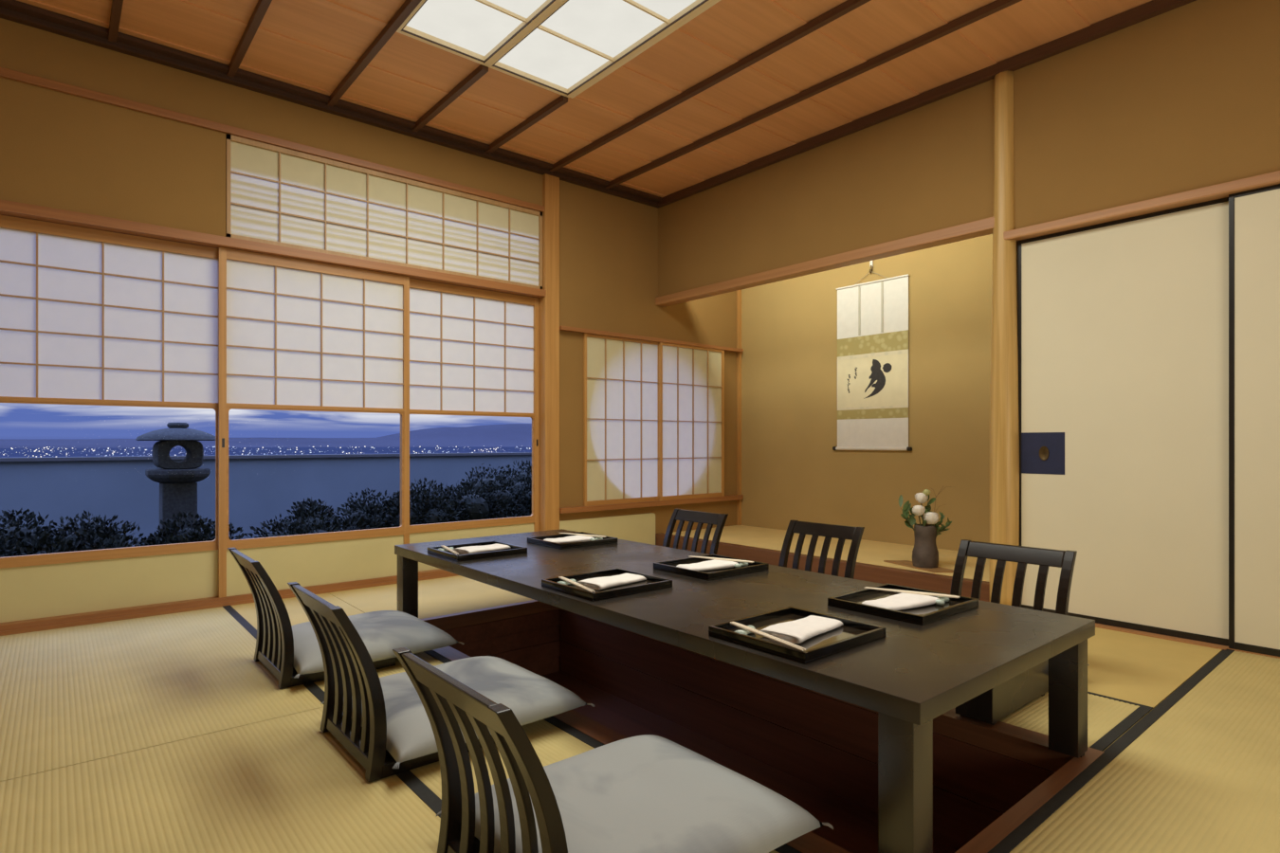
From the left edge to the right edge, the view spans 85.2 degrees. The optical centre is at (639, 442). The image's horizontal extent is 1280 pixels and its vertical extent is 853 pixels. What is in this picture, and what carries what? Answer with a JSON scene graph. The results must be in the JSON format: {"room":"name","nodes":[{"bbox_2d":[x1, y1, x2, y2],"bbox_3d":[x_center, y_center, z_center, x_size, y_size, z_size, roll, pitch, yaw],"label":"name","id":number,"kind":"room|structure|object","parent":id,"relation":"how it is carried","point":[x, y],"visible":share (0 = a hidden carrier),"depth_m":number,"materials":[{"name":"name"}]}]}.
{"room":"japanese dining room","nodes":[
{"label":"japanese dining room","id":0,"kind":"room"},
{"bbox_2d":[0,0,743,533],"bbox_3d":[-1.375,-0.557,4.286,6.120,2.875,0.190,0,0,-40],"label":"wall","id":1,"kind":"structure","parent":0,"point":[59,150],"depth_m":3.71,"materials":[{"name":"paint"}]},
{"bbox_2d":[0,568,457,636],"bbox_3d":[-2.179,0.828,3.649,3.870,0.044,0.088,0,0,-40],"label":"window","id":2,"kind":"structure","parent":1,"relation":"attached to","point":[109,615],"depth_m":3.47,"materials":[{"name":"brown wood"}]},
{"bbox_2d":[0,214,218,622],"bbox_3d":[-2.581,-0.105,3.347,1.026,1.822,0.028,0,0,-40],"label":"screen","id":3,"kind":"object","parent":2,"relation":"on","point":[89,317],"depth_m":3.35,"materials":[{"name":"paper"}]},
{"bbox_2d":[218,247,409,598],"bbox_3d":[-1.807,-0.105,3.951,1.012,1.822,0.030,0,0,-40],"label":"screen","id":4,"kind":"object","parent":2,"relation":"on","point":[294,334],"depth_m":3.91,"materials":[{"name":"paper"}]},
{"bbox_2d":[400,278,539,571],"bbox_3d":[-1.095,-0.105,4.598,0.983,1.822,0.030,0,0,-40],"label":"window","id":5,"kind":"structure","parent":2,"relation":"on","point":[473,352],"depth_m":4.59,"materials":[{"name":"paper"}]},
{"bbox_2d":[226,133,542,289],"bbox_3d":[-1.428,-1.339,4.261,1.923,0.543,0.031,0,0,-40],"label":"window","id":6,"kind":"structure","parent":1,"relation":"on","point":[276,195],"depth_m":4.13,"materials":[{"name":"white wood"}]},
{"bbox_2d":[559,512,655,545],"bbox_3d":[-0.234,0.705,5.244,0.920,0.290,0.014,0,0,-40],"label":"wall panel","id":7,"kind":"object","parent":1,"relation":"attached to","point":[641,527],"visible":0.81,"depth_m":5.31,"materials":[{"name":"paint"}]},
{"bbox_2d":[583,333,658,506],"bbox_3d":[-0.125,-0.167,5.328,0.745,1.262,0.019,0,0,-40],"label":"window","id":8,"kind":"structure","parent":1,"relation":"on","point":[621,375],"depth_m":5.31,"materials":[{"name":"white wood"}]},
{"bbox_2d":[658,342,724,501],"bbox_3d":[0.439,-0.167,5.774,0.737,1.262,0.019,0,0,-40],"label":"window","id":9,"kind":"structure","parent":1,"relation":"on","point":[691,378],"depth_m":5.77,"materials":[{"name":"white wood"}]},
{"bbox_2d":[16,0,1152,197],"bbox_3d":[0.110,-1.935,1.817,5.010,0.020,5.700,0,0,-40],"label":"ceiling","id":10,"kind":"structure","parent":0,"point":[310,45],"depth_m":3.57,"materials":[{"name":"brown wood"}]},
{"bbox_2d":[108,0,123,43],"bbox_3d":[-0.686,-1.909,1.145,0.032,0.032,5.700,0,0,-40],"label":"ceiling beam","id":11,"kind":"structure","parent":10,"relation":"attached to","point":[117,5],"depth_m":3.12,"materials":[{"name":"brown wood"}]},
{"bbox_2d":[226,0,272,77],"bbox_3d":[-0.314,-1.909,1.459,0.032,0.032,5.700,0,0,-40],"label":"ceiling beam","id":12,"kind":"structure","parent":10,"relation":"attached to","point":[262,7],"depth_m":3.25,"materials":[{"name":"brown wood"}]},
{"bbox_2d":[327,0,421,107],"bbox_3d":[0.061,-1.909,1.775,0.032,0.032,5.700,0,0,-40],"label":"ceiling beam","id":13,"kind":"structure","parent":10,"relation":"attached to","point":[409,6],"depth_m":3.35,"materials":[{"name":"brown wood"}]},
{"bbox_2d":[411,64,488,131],"bbox_3d":[0.435,-1.909,2.091,0.032,0.032,5.700,0,0,-40],"label":"ceiling beam","id":14,"kind":"structure","parent":10,"relation":"attached to","point":[481,70],"depth_m":3.82,"materials":[{"name":"brown wood"}]},
{"bbox_2d":[485,95,567,153],"bbox_3d":[0.810,-1.909,2.407,0.032,0.032,5.700,0,0,-40],"label":"ceiling beam","id":15,"kind":"structure","parent":10,"relation":"attached to","point":[560,100],"depth_m":4.14,"materials":[{"name":"brown wood"}]},
{"bbox_2d":[396,0,720,98],"bbox_3d":[0.044,-1.973,2.591,1.006,0.124,2.530,0,0,-40],"label":"ceiling light","id":16,"kind":"object","parent":10,"relation":"attached to","point":[563,47],"visible":0.89,"depth_m":3.28,"materials":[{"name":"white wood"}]},
{"bbox_2d":[548,0,870,172],"bbox_3d":[1.185,-1.909,2.722,0.032,0.032,5.700,0,0,-40],"label":"ceiling beam","id":17,"kind":"structure","parent":10,"relation":"attached to","point":[848,6],"depth_m":3.60,"materials":[{"name":"brown wood"}]},
{"bbox_2d":[605,0,1022,188],"bbox_3d":[1.563,-1.909,3.041,0.032,0.032,5.700,0,0,-40],"label":"ceiling beam","id":18,"kind":"structure","parent":10,"relation":"attached to","point":[996,6],"depth_m":3.65,"materials":[{"name":"brown wood"}]},
{"bbox_2d":[0,575,1279,852],"bbox_3d":[0.089,1.064,1.734,5.070,0.432,5.800,0,0,-40],"label":"floor","id":19,"kind":"structure","parent":0,"point":[164,733],"depth_m":2.14,"materials":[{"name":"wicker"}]},
{"bbox_2d":[227,548,395,689],"bbox_3d":[-1.251,0.625,2.651,0.488,0.445,0.420,0,0,-40],"label":"chair","id":20,"kind":"object","parent":19,"relation":"on","point":[274,649],"visible":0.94,"depth_m":2.49,"materials":[{"name":"paint"}]},
{"bbox_2d":[291,610,464,678],"bbox_3d":[-1.108,0.766,2.758,0.619,0.106,0.578,0,0,-40],"label":"floor cushion","id":21,"kind":"object","parent":20,"relation":"on","point":[381,632],"visible":0.6,"depth_m":2.65,"materials":[{"name":"fabric"}]},
{"bbox_2d":[287,582,495,783],"bbox_3d":[-0.690,0.625,1.992,0.488,0.445,0.420,0,0,-40],"label":"chair","id":22,"kind":"object","parent":19,"relation":"on","point":[350,671],"visible":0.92,"depth_m":1.84,"materials":[{"name":"paint"}]},
{"bbox_2d":[320,656,594,768],"bbox_3d":[-0.553,0.766,2.108,0.619,0.106,0.578,0,0,-41],"label":"floor cushion","id":23,"kind":"object","parent":22,"relation":"on","point":[531,697],"visible":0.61,"depth_m":2.02,"materials":[{"name":"fabric"}]},
{"bbox_2d":[392,647,567,852],"bbox_3d":[-0.161,0.625,1.353,0.488,0.445,0.420,0,0,-40],"label":"chair","id":24,"kind":"object","parent":19,"relation":"on","point":[452,708],"visible":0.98,"depth_m":1.23,"materials":[{"name":"paint"}]},
{"bbox_2d":[436,734,833,852],"bbox_3d":[-0.018,0.766,1.460,0.619,0.106,0.578,0,0,-40],"label":"floor cushion","id":25,"kind":"object","parent":24,"relation":"on","point":[645,794],"visible":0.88,"depth_m":1.39,"materials":[{"name":"fabric"}]},
{"bbox_2d":[420,600,559,630],"bbox_3d":[-0.777,0.878,3.548,1.016,0.063,0.040,0,0,-40],"label":"trim","id":26,"kind":"structure","parent":19,"relation":"attached to","point":[511,611],"depth_m":3.53,"materials":[{"name":"brown wood"}]},
{"bbox_2d":[539,173,559,531],"bbox_3d":[-0.654,-0.517,4.936,0.124,2.735,0.125,0,0,-40],"label":"pillar","id":27,"kind":"structure","parent":19,"relation":"on","point":[549,305],"depth_m":4.88,"materials":[{"name":"brown wood"}]},
{"bbox_2d":[432,645,851,852],"bbox_3d":[-0.314,0.878,2.269,0.076,0.063,2.513,0,0,-40],"label":"trim","id":28,"kind":"structure","parent":19,"relation":"attached to","point":[810,842],"depth_m":2.02,"materials":[{"name":"brown wood"}]},
{"bbox_2d":[662,509,728,554],"bbox_3d":[0.175,0.625,3.918,0.488,0.445,0.420,0,0,-40],"label":"chair","id":29,"kind":"object","parent":19,"relation":"on","point":[710,519],"visible":0.42,"depth_m":4.02,"materials":[{"name":"paint"}]},
{"bbox_2d":[394,529,1095,852],"bbox_3d":[0.041,0.663,2.572,0.937,0.367,2.585,0,0,-40],"label":"dining table","id":30,"kind":"object","parent":19,"relation":"on","point":[914,675],"visible":0.77,"depth_m":1.84,"materials":[{"name":"paint"}]},
{"bbox_2d":[427,540,527,561],"bbox_3d":[-0.707,0.468,3.024,0.326,0.024,0.292,0,0,-40],"label":"serving tray","id":31,"kind":"object","parent":30,"relation":"on","point":[514,549],"visible":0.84,"depth_m":2.96,"materials":[{"name":"paint"}]},
{"bbox_2d":[438,547,454,551],"bbox_3d":[-0.838,0.463,3.006,0.035,0.019,0.078,0,0,33],"label":"chopstick rest","id":32,"kind":"object","parent":31,"relation":"on","point":[451,548],"visible":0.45,"depth_m":2.99,"materials":[{"name":"white ceramic"}]},
{"bbox_2d":[453,543,510,554],"bbox_3d":[-0.685,0.462,3.041,0.116,0.021,0.228,0,0,42],"label":"hand towel","id":33,"kind":"object","parent":31,"relation":"on","point":[468,550],"visible":0.97,"depth_m":3.00,"materials":[{"name":"fabric"}]},
{"bbox_2d":[527,531,617,549],"bbox_3d":[-0.325,0.468,3.340,0.326,0.024,0.292,0,0,-40],"label":"serving tray","id":34,"kind":"object","parent":30,"relation":"on","point":[539,540],"visible":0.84,"depth_m":3.27,"materials":[{"name":"paint"}]},
{"bbox_2d":[543,535,594,543],"bbox_3d":[-0.344,0.462,3.319,0.228,0.021,0.116,0,0,-34],"label":"hand towel","id":35,"kind":"object","parent":34,"relation":"on","point":[574,539],"visible":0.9,"depth_m":3.29,"materials":[{"name":"fabric"}]},
{"bbox_2d":[559,532,604,537],"bbox_3d":[-0.285,0.450,3.391,0.265,0.008,0.008,0,0,29],"label":"chopstick","id":36,"kind":"object","parent":34,"relation":"on","point":[559,533],"visible":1,"depth_m":3.38,"materials":[{"name":"brown wood"}]},
{"bbox_2d":[589,537,603,540],"bbox_3d":[-0.211,0.463,3.344,0.035,0.019,0.078,0,0,33],"label":"chopstick rest","id":37,"kind":"object","parent":34,"relation":"on","point":[592,539],"visible":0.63,"depth_m":3.34,"materials":[{"name":"white ceramic"}]},
{"bbox_2d":[541,567,672,602],"bbox_3d":[-0.111,0.468,2.317,0.326,0.024,0.292,0,0,-40],"label":"serving tray","id":38,"kind":"object","parent":30,"relation":"on","point":[652,583],"visible":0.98,"depth_m":2.27,"materials":[{"name":"paint"}]},
{"bbox_2d":[557,578,576,585],"bbox_3d":[-0.242,0.463,2.298,0.035,0.019,0.078,0,0,33],"label":"chopstick rest","id":39,"kind":"object","parent":38,"relation":"on","point":[572,579],"visible":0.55,"depth_m":2.28,"materials":[{"name":"white ceramic"}]},
{"bbox_2d":[558,576,592,592],"bbox_3d":[-0.208,0.452,2.224,0.008,0.008,0.265,0,0,-29],"label":"chopstick","id":40,"kind":"object","parent":38,"relation":"on","point":[564,579],"visible":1,"depth_m":2.22,"materials":[{"name":"brown wood"}]},
{"bbox_2d":[560,576,594,591],"bbox_3d":[-0.202,0.452,2.230,0.008,0.008,0.265,0,0,-29],"label":"chopstick","id":41,"kind":"object","parent":38,"relation":"on","point":[560,576],"visible":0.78,"depth_m":2.21,"materials":[{"name":"brown wood"}]},
{"bbox_2d":[576,573,646,590],"bbox_3d":[-0.089,0.462,2.333,0.116,0.021,0.228,0,0,44],"label":"hand towel","id":42,"kind":"object","parent":38,"relation":"on","point":[596,583],"visible":0.98,"depth_m":2.29,"materials":[{"name":"fabric"}]},
{"bbox_2d":[653,553,768,580],"bbox_3d":[0.268,0.468,2.636,0.326,0.024,0.292,0,0,-40],"label":"serving tray","id":43,"kind":"object","parent":30,"relation":"on","point":[669,566],"visible":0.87,"depth_m":2.57,"materials":[{"name":"paint"}]},
{"bbox_2d":[676,559,738,571],"bbox_3d":[0.249,0.462,2.615,0.228,0.021,0.116,0,0,-33],"label":"hand towel","id":44,"kind":"object","parent":43,"relation":"on","point":[715,564],"visible":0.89,"depth_m":2.59,"materials":[{"name":"fabric"}]},
{"bbox_2d":[688,556,752,563],"bbox_3d":[0.308,0.450,2.687,0.265,0.008,0.008,0,0,29],"label":"chopstick","id":45,"kind":"object","parent":43,"relation":"on","point":[688,557],"visible":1,"depth_m":2.67,"materials":[{"name":"brown wood"}]},
{"bbox_2d":[733,562,748,568],"bbox_3d":[0.382,0.463,2.640,0.035,0.019,0.078,0,0,33],"label":"chopstick rest","id":46,"kind":"object","parent":43,"relation":"on","point":[741,564],"visible":0.91,"depth_m":2.64,"materials":[{"name":"white ceramic"}]},
{"bbox_2d":[708,606,885,663],"bbox_3d":[0.388,0.468,1.724,0.326,0.024,0.292,0,0,-40],"label":"serving tray","id":47,"kind":"object","parent":30,"relation":"on","point":[851,634],"visible":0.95,"depth_m":1.69,"materials":[{"name":"paint"}]},
{"bbox_2d":[733,624,755,635],"bbox_3d":[0.258,0.463,1.706,0.035,0.019,0.078,0,0,33],"label":"chopstick rest","id":48,"kind":"object","parent":47,"relation":"on","point":[742,631],"visible":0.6,"depth_m":1.69,"materials":[{"name":"white ceramic"}]},
{"bbox_2d":[730,621,803,651],"bbox_3d":[0.291,0.452,1.632,0.008,0.008,0.265,0,0,-29],"label":"chopstick","id":49,"kind":"object","parent":47,"relation":"on","point":[731,623],"visible":1,"depth_m":1.63,"materials":[{"name":"brown wood"}]},
{"bbox_2d":[731,621,805,650],"bbox_3d":[0.297,0.452,1.637,0.008,0.008,0.265,0,0,-29],"label":"chopstick","id":50,"kind":"object","parent":47,"relation":"on","point":[732,622],"visible":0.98,"depth_m":1.62,"materials":[{"name":"brown wood"}]},
{"bbox_2d":[759,615,843,643],"bbox_3d":[0.411,0.462,1.741,0.116,0.021,0.228,0,0,44],"label":"hand towel","id":51,"kind":"object","parent":47,"relation":"on","point":[797,631],"visible":0.94,"depth_m":1.70,"materials":[{"name":"fabric"}]},
{"bbox_2d":[827,584,978,625],"bbox_3d":[0.770,0.468,2.040,0.326,0.024,0.292,0,0,-40],"label":"serving tray","id":52,"kind":"object","parent":30,"relation":"on","point":[852,601],"visible":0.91,"depth_m":1.99,"materials":[{"name":"paint"}]},
{"bbox_2d":[861,592,939,610],"bbox_3d":[0.752,0.462,2.019,0.228,0.021,0.116,0,0,-33],"label":"hand towel","id":53,"kind":"object","parent":52,"relation":"on","point":[901,601],"visible":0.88,"depth_m":2.00,"materials":[{"name":"fabric"}]},
{"bbox_2d":[864,587,958,598],"bbox_3d":[0.811,0.450,2.091,0.265,0.008,0.008,0,0,29],"label":"chopstick","id":54,"kind":"object","parent":52,"relation":"on","point":[894,591],"visible":1,"depth_m":2.08,"materials":[{"name":"brown wood"}]},
{"bbox_2d":[865,586,959,598],"bbox_3d":[0.817,0.450,2.096,0.265,0.009,0.008,1,0,29],"label":"chopstick","id":55,"kind":"object","parent":52,"relation":"on","point":[866,587],"visible":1,"depth_m":2.09,"materials":[{"name":"brown wood"}]},
{"bbox_2d":[934,596,949,605],"bbox_3d":[0.884,0.463,2.044,0.035,0.019,0.078,0,0,33],"label":"chopstick rest","id":56,"kind":"object","parent":52,"relation":"on","point":[941,601],"visible":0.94,"depth_m":2.02,"materials":[{"name":"white ceramic"}]},
{"bbox_2d":[559,607,1074,771],"bbox_3d":[0.402,0.878,2.872,0.085,0.063,2.513,0,0,-40],"label":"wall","id":57,"kind":"structure","parent":19,"relation":"attached to","point":[1025,745],"depth_m":2.06,"materials":[{"name":"brown wood"}]},
{"bbox_2d":[778,519,864,579],"bbox_3d":[0.749,0.625,3.316,0.488,0.445,0.420,0,0,-40],"label":"chair","id":58,"kind":"object","parent":19,"relation":"on","point":[843,533],"visible":0.46,"depth_m":3.42,"materials":[{"name":"paint"}]},
{"bbox_2d":[655,533,989,602],"bbox_3d":[0.987,0.789,4.583,0.075,0.122,2.600,0,0,-40],"label":"alcove platform front edge","id":59,"kind":"structure","parent":19,"relation":"on","point":[876,574],"depth_m":4.13,"materials":[{"name":"brown wood"}]},
{"bbox_2d":[955,659,1048,725],"bbox_3d":[1.176,0.745,2.249,0.433,0.210,0.112,0,0,-40],"label":"seat cushion","id":60,"kind":"object","parent":19,"relation":"on","point":[991,706],"visible":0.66,"depth_m":2.14,"materials":[{"name":"fabric"}]},
{"bbox_2d":[989,70,1019,605],"bbox_3d":[1.857,-0.517,3.548,0.134,2.735,0.135,0,0,-40],"label":"pillar","id":61,"kind":"structure","parent":19,"relation":"on","point":[1004,434],"depth_m":3.50,"materials":[{"name":"beige wood"}]},
{"bbox_2d":[950,539,1077,615],"bbox_3d":[1.362,0.625,2.636,0.316,0.445,0.420,0,0,-40],"label":"chair","id":62,"kind":"object","parent":19,"relation":"on","point":[1045,558],"visible":0.55,"depth_m":2.68,"materials":[{"name":"paint"}]},
{"bbox_2d":[954,747,1104,852],"bbox_3d":[0.869,0.878,1.595,1.016,0.063,0.042,0,0,-40],"label":"trim","id":63,"kind":"structure","parent":19,"relation":"attached to","point":[1009,821],"depth_m":1.62,"materials":[{"name":"brown wood"}]},
{"bbox_2d":[1095,622,1279,658],"bbox_3d":[2.865,0.862,2.366,0.090,0.036,2.990,0,0,-40],"label":"track","id":64,"kind":"object","parent":19,"relation":"on","point":[1101,626],"visible":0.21,"depth_m":3.00,"materials":[{"name":"black wood"}]},
{"bbox_2d":[1017,197,1228,645],"bbox_3d":[2.207,-0.087,3.174,0.024,1.861,0.912,0,0,-40],"label":"door","id":65,"kind":"structure","parent":64,"relation":"on","point":[1123,324],"depth_m":3.15,"materials":[{"name":"paper"}]},
{"bbox_2d":[1228,183,1279,657],"bbox_3d":[2.734,-0.087,2.498,0.023,1.861,0.960,0,0,-40],"label":"door","id":66,"kind":"structure","parent":64,"relation":"on","point":[1253,214],"depth_m":2.80,"materials":[{"name":"paper"}]},
{"bbox_2d":[672,525,989,582],"bbox_3d":[1.383,0.806,4.877,0.940,0.148,2.660,0,0,-40],"label":"platform","id":67,"kind":"structure","parent":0,"point":[869,552],"depth_m":4.82,"materials":[{"name":"beige wood"}]},
{"bbox_2d":[883,560,953,572],"bbox_3d":[1.648,0.728,4.097,0.230,0.008,0.475,0,0,-40],"label":"board","id":68,"kind":"object","parent":67,"relation":"on","point":[906,563],"visible":0.64,"depth_m":4.04,"materials":[{"name":"brown wood"}]},
{"bbox_2d":[912,524,938,568],"bbox_3d":[1.667,0.603,4.072,0.146,0.242,0.145,0,0,-40],"label":"vase","id":69,"kind":"object","parent":68,"relation":"on","point":[924,553],"visible":0.96,"depth_m":4.02,"materials":[{"name":"ceramic"}]},
{"bbox_2d":[898,494,917,533],"bbox_3d":[1.579,0.452,4.077,0.132,0.286,0.103,0,0,-40],"label":"leafy branch","id":70,"kind":"object","parent":69,"relation":"in","point":[909,521],"visible":0.91,"depth_m":4.07,"materials":[{"name":"green plant"}]},
{"bbox_2d":[912,505,925,526],"bbox_3d":[1.617,0.479,4.045,0.077,0.231,0.071,0,0,-40],"label":"rose","id":71,"kind":"object","parent":69,"relation":"in","point":[918,510],"visible":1,"depth_m":4.02,"materials":[{"name":"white plant"}]},
{"bbox_2d":[914,489,930,519],"bbox_3d":[1.646,0.433,4.068,0.070,0.322,0.084,0,0,-40],"label":"rose","id":72,"kind":"object","parent":69,"relation":"in","point":[922,498],"visible":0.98,"depth_m":4.05,"materials":[{"name":"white plant"}]},
{"bbox_2d":[919,494,935,529],"bbox_3d":[1.661,0.437,4.057,0.131,0.315,0.095,0,0,-40],"label":"leafy sprig","id":73,"kind":"object","parent":69,"relation":"in","point":[927,507],"visible":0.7,"depth_m":4.07,"materials":[{"name":"green plant"}]},
{"bbox_2d":[923,512,938,526],"bbox_3d":[1.689,0.499,4.035,0.085,0.190,0.084,0,0,-40],"label":"carnation","id":74,"kind":"object","parent":69,"relation":"in","point":[931,518],"visible":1,"depth_m":4.01,"materials":[{"name":"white plant"}]},
{"bbox_2d":[929,512,952,536],"bbox_3d":[1.746,0.501,4.045,0.126,0.189,0.116,0,0,-40],"label":"fern sprig","id":75,"kind":"object","parent":69,"relation":"in","point":[942,529],"visible":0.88,"depth_m":4.04,"materials":[{"name":"green plant"}]},
{"bbox_2d":[741,234,1017,550],"bbox_3d":[1.449,-0.557,4.907,1.000,2.875,2.900,0,0,-40],"label":"wall","id":76,"kind":"structure","parent":0,"point":[791,469],"depth_m":5.18,"materials":[{"name":"paint"}]},
{"bbox_2d":[737,290,741,525],"bbox_3d":[0.882,-0.510,6.178,0.030,2.480,0.025,0,0,-40],"label":"trim","id":77,"kind":"structure","parent":76,"relation":"attached to","point":[739,291],"depth_m":6.17,"materials":[{"name":"brown wood"}]},
{"bbox_2d":[869,260,873,273],"bbox_3d":[1.711,-1.305,5.177,0.038,0.091,0.020,0,0,-40],"label":"hook","id":78,"kind":"object","parent":76,"relation":"attached to","point":[871,262],"visible":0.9,"depth_m":5.17,"materials":[{"name":"metal"}]},
{"bbox_2d":[832,271,912,451],"bbox_3d":[1.715,-0.609,5.181,0.030,1.337,0.641,0,0,-40],"label":"scroll","id":79,"kind":"object","parent":78,"relation":"hanging from","point":[872,317],"visible":1,"depth_m":5.17,"materials":[{"name":"paper"}]},
{"bbox_2d":[658,0,1279,296],"bbox_3d":[2.035,-1.522,3.374,0.060,0.945,5.800,0,0,-40],"label":"wall","id":80,"kind":"structure","parent":0,"point":[1185,98],"depth_m":3.41,"materials":[{"name":"paint"}]},
{"bbox_2d":[655,216,994,307],"bbox_3d":[1.003,-1.125,4.583,0.100,0.060,2.620,0,0,-40],"label":"beam","id":81,"kind":"structure","parent":80,"relation":"attached to","point":[984,227],"depth_m":4.25,"materials":[{"name":"brown wood"}]},
{"bbox_2d":[658,0,1196,207],"bbox_3d":[1.979,-1.899,3.362,0.040,0.053,5.655,0,0,-40],"label":"crown molding","id":82,"kind":"structure","parent":80,"relation":"attached to","point":[1152,9],"depth_m":3.71,"materials":[{"name":"brown wood"}]},
{"bbox_2d":[1003,170,1279,242],"bbox_3d":[2.839,-1.040,2.377,0.095,0.044,3.040,0,0,-40],"label":"lintel","id":83,"kind":"object","parent":80,"relation":"attached to","point":[1219,191],"visible":0.76,"depth_m":3.05,"materials":[{"name":"brown wood"}]},
{"label":"outside","id":84,"kind":"structure","parent":0,"visible":0},
{"bbox_3d":[-1.561,1.250,7.594,28.000,0.100,5.110,0,0,-40],"label":"ground","id":85,"kind":"structure","parent":84,"visible":0},
{"bbox_2d":[0,508,122,557],"bbox_3d":[-3.723,0.806,4.096,1.303,0.835,1.044,0,0,-40],"label":"shrub","id":86,"kind":"object","parent":85,"relation":"on","point":[15,540],"visible":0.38,"depth_m":4.09,"materials":[{"name":"green plant"}]},
{"bbox_2d":[49,511,247,552],"bbox_3d":[-3.061,0.830,4.380,1.146,0.785,0.845,0,0,-40],"label":"shrub","id":87,"kind":"object","parent":85,"relation":"on","point":[173,534],"visible":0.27,"depth_m":4.36,"materials":[{"name":"green plant"}]},
{"bbox_2d":[135,422,215,534],"bbox_3d":[-3.433,0.525,5.174,0.515,1.350,0.515,0,0,-40],"label":"stone lantern","id":88,"kind":"object","parent":85,"relation":"on","point":[177,481],"visible":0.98,"depth_m":5.07,"materials":[{"name":"stone"}]},
{"bbox_2d":[0,455,531,547],"bbox_3d":[-2.362,0.693,10.097,34.000,1.015,0.150,0,0,-40],"label":"wall","id":89,"kind":"structure","parent":85,"relation":"on","point":[260,490],"depth_m":8.06,"materials":[{"name":"paint"}]},
{"bbox_2d":[0,452,531,461],"bbox_3d":[-2.362,0.168,10.097,34.000,0.035,0.230,0,0,-40],"label":"coping","id":90,"kind":"object","parent":89,"relation":"on","point":[39,459],"visible":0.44,"depth_m":8.15},
{"bbox_2d":[245,496,371,539],"bbox_3d":[-2.415,0.816,5.117,0.914,0.810,0.876,0,0,-40],"label":"shrub","id":91,"kind":"object","parent":85,"relation":"on","point":[308,521],"visible":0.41,"depth_m":5.07,"materials":[{"name":"green plant"}]},
{"bbox_2d":[330,477,472,530],"bbox_3d":[-1.952,0.756,5.719,1.145,0.923,1.001,0,0,-40],"label":"shrub","id":92,"kind":"object","parent":85,"relation":"on","point":[425,508],"visible":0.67,"depth_m":5.57,"materials":[{"name":"green plant"}]},
{"bbox_2d":[443,462,531,521],"bbox_3d":[-1.335,0.706,6.375,1.247,1.034,1.273,0,0,-40],"label":"shrub","id":93,"kind":"object","parent":85,"relation":"on","point":[488,499],"visible":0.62,"depth_m":6.14,"materials":[{"name":"green plant"}]},
{"bbox_2d":[466,459,531,502],"bbox_3d":[-1.085,0.698,7.261,1.331,1.048,1.186,0,0,-40],"label":"shrub","id":94,"kind":"object","parent":85,"relation":"on","point":[521,477],"visible":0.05,"depth_m":6.99,"materials":[{"name":"green plant"}]},
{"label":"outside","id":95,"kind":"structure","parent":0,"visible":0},
{"bbox_2d":[0,446,531,457],"bbox_3d":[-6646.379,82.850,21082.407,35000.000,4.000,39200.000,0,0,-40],"label":"land","id":96,"kind":"object","parent":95,"point":[8,452],"depth_m":6937.43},
{"bbox_2d":[0,437,371,442],"bbox_3d":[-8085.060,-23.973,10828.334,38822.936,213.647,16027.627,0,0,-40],"label":"hills","id":97,"kind":"structure","parent":96,"relation":"on","point":[258,438],"depth_m":8883.94,"materials":[{"name":"blue"}]},
{"bbox_2d":[2,446,527,456],"bbox_3d":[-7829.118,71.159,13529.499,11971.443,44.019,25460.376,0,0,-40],"label":"city lights","id":98,"kind":"object","parent":96,"relation":"on","point":[23,447],"visible":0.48,"depth_m":5274.56},
{"bbox_2d":[0,423,531,448],"bbox_3d":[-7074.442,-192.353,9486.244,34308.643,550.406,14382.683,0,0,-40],"label":"hills","id":99,"kind":"structure","parent":96,"relation":"on","point":[506,434],"depth_m":8883.94,"materials":[{"name":"blue"}]},
{"bbox_2d":[11,445,530,457],"bbox_3d":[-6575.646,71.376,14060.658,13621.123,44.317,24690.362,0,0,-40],"label":"city lights","id":100,"kind":"object","parent":96,"relation":"on","point":[327,446],"visible":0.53,"depth_m":6079.96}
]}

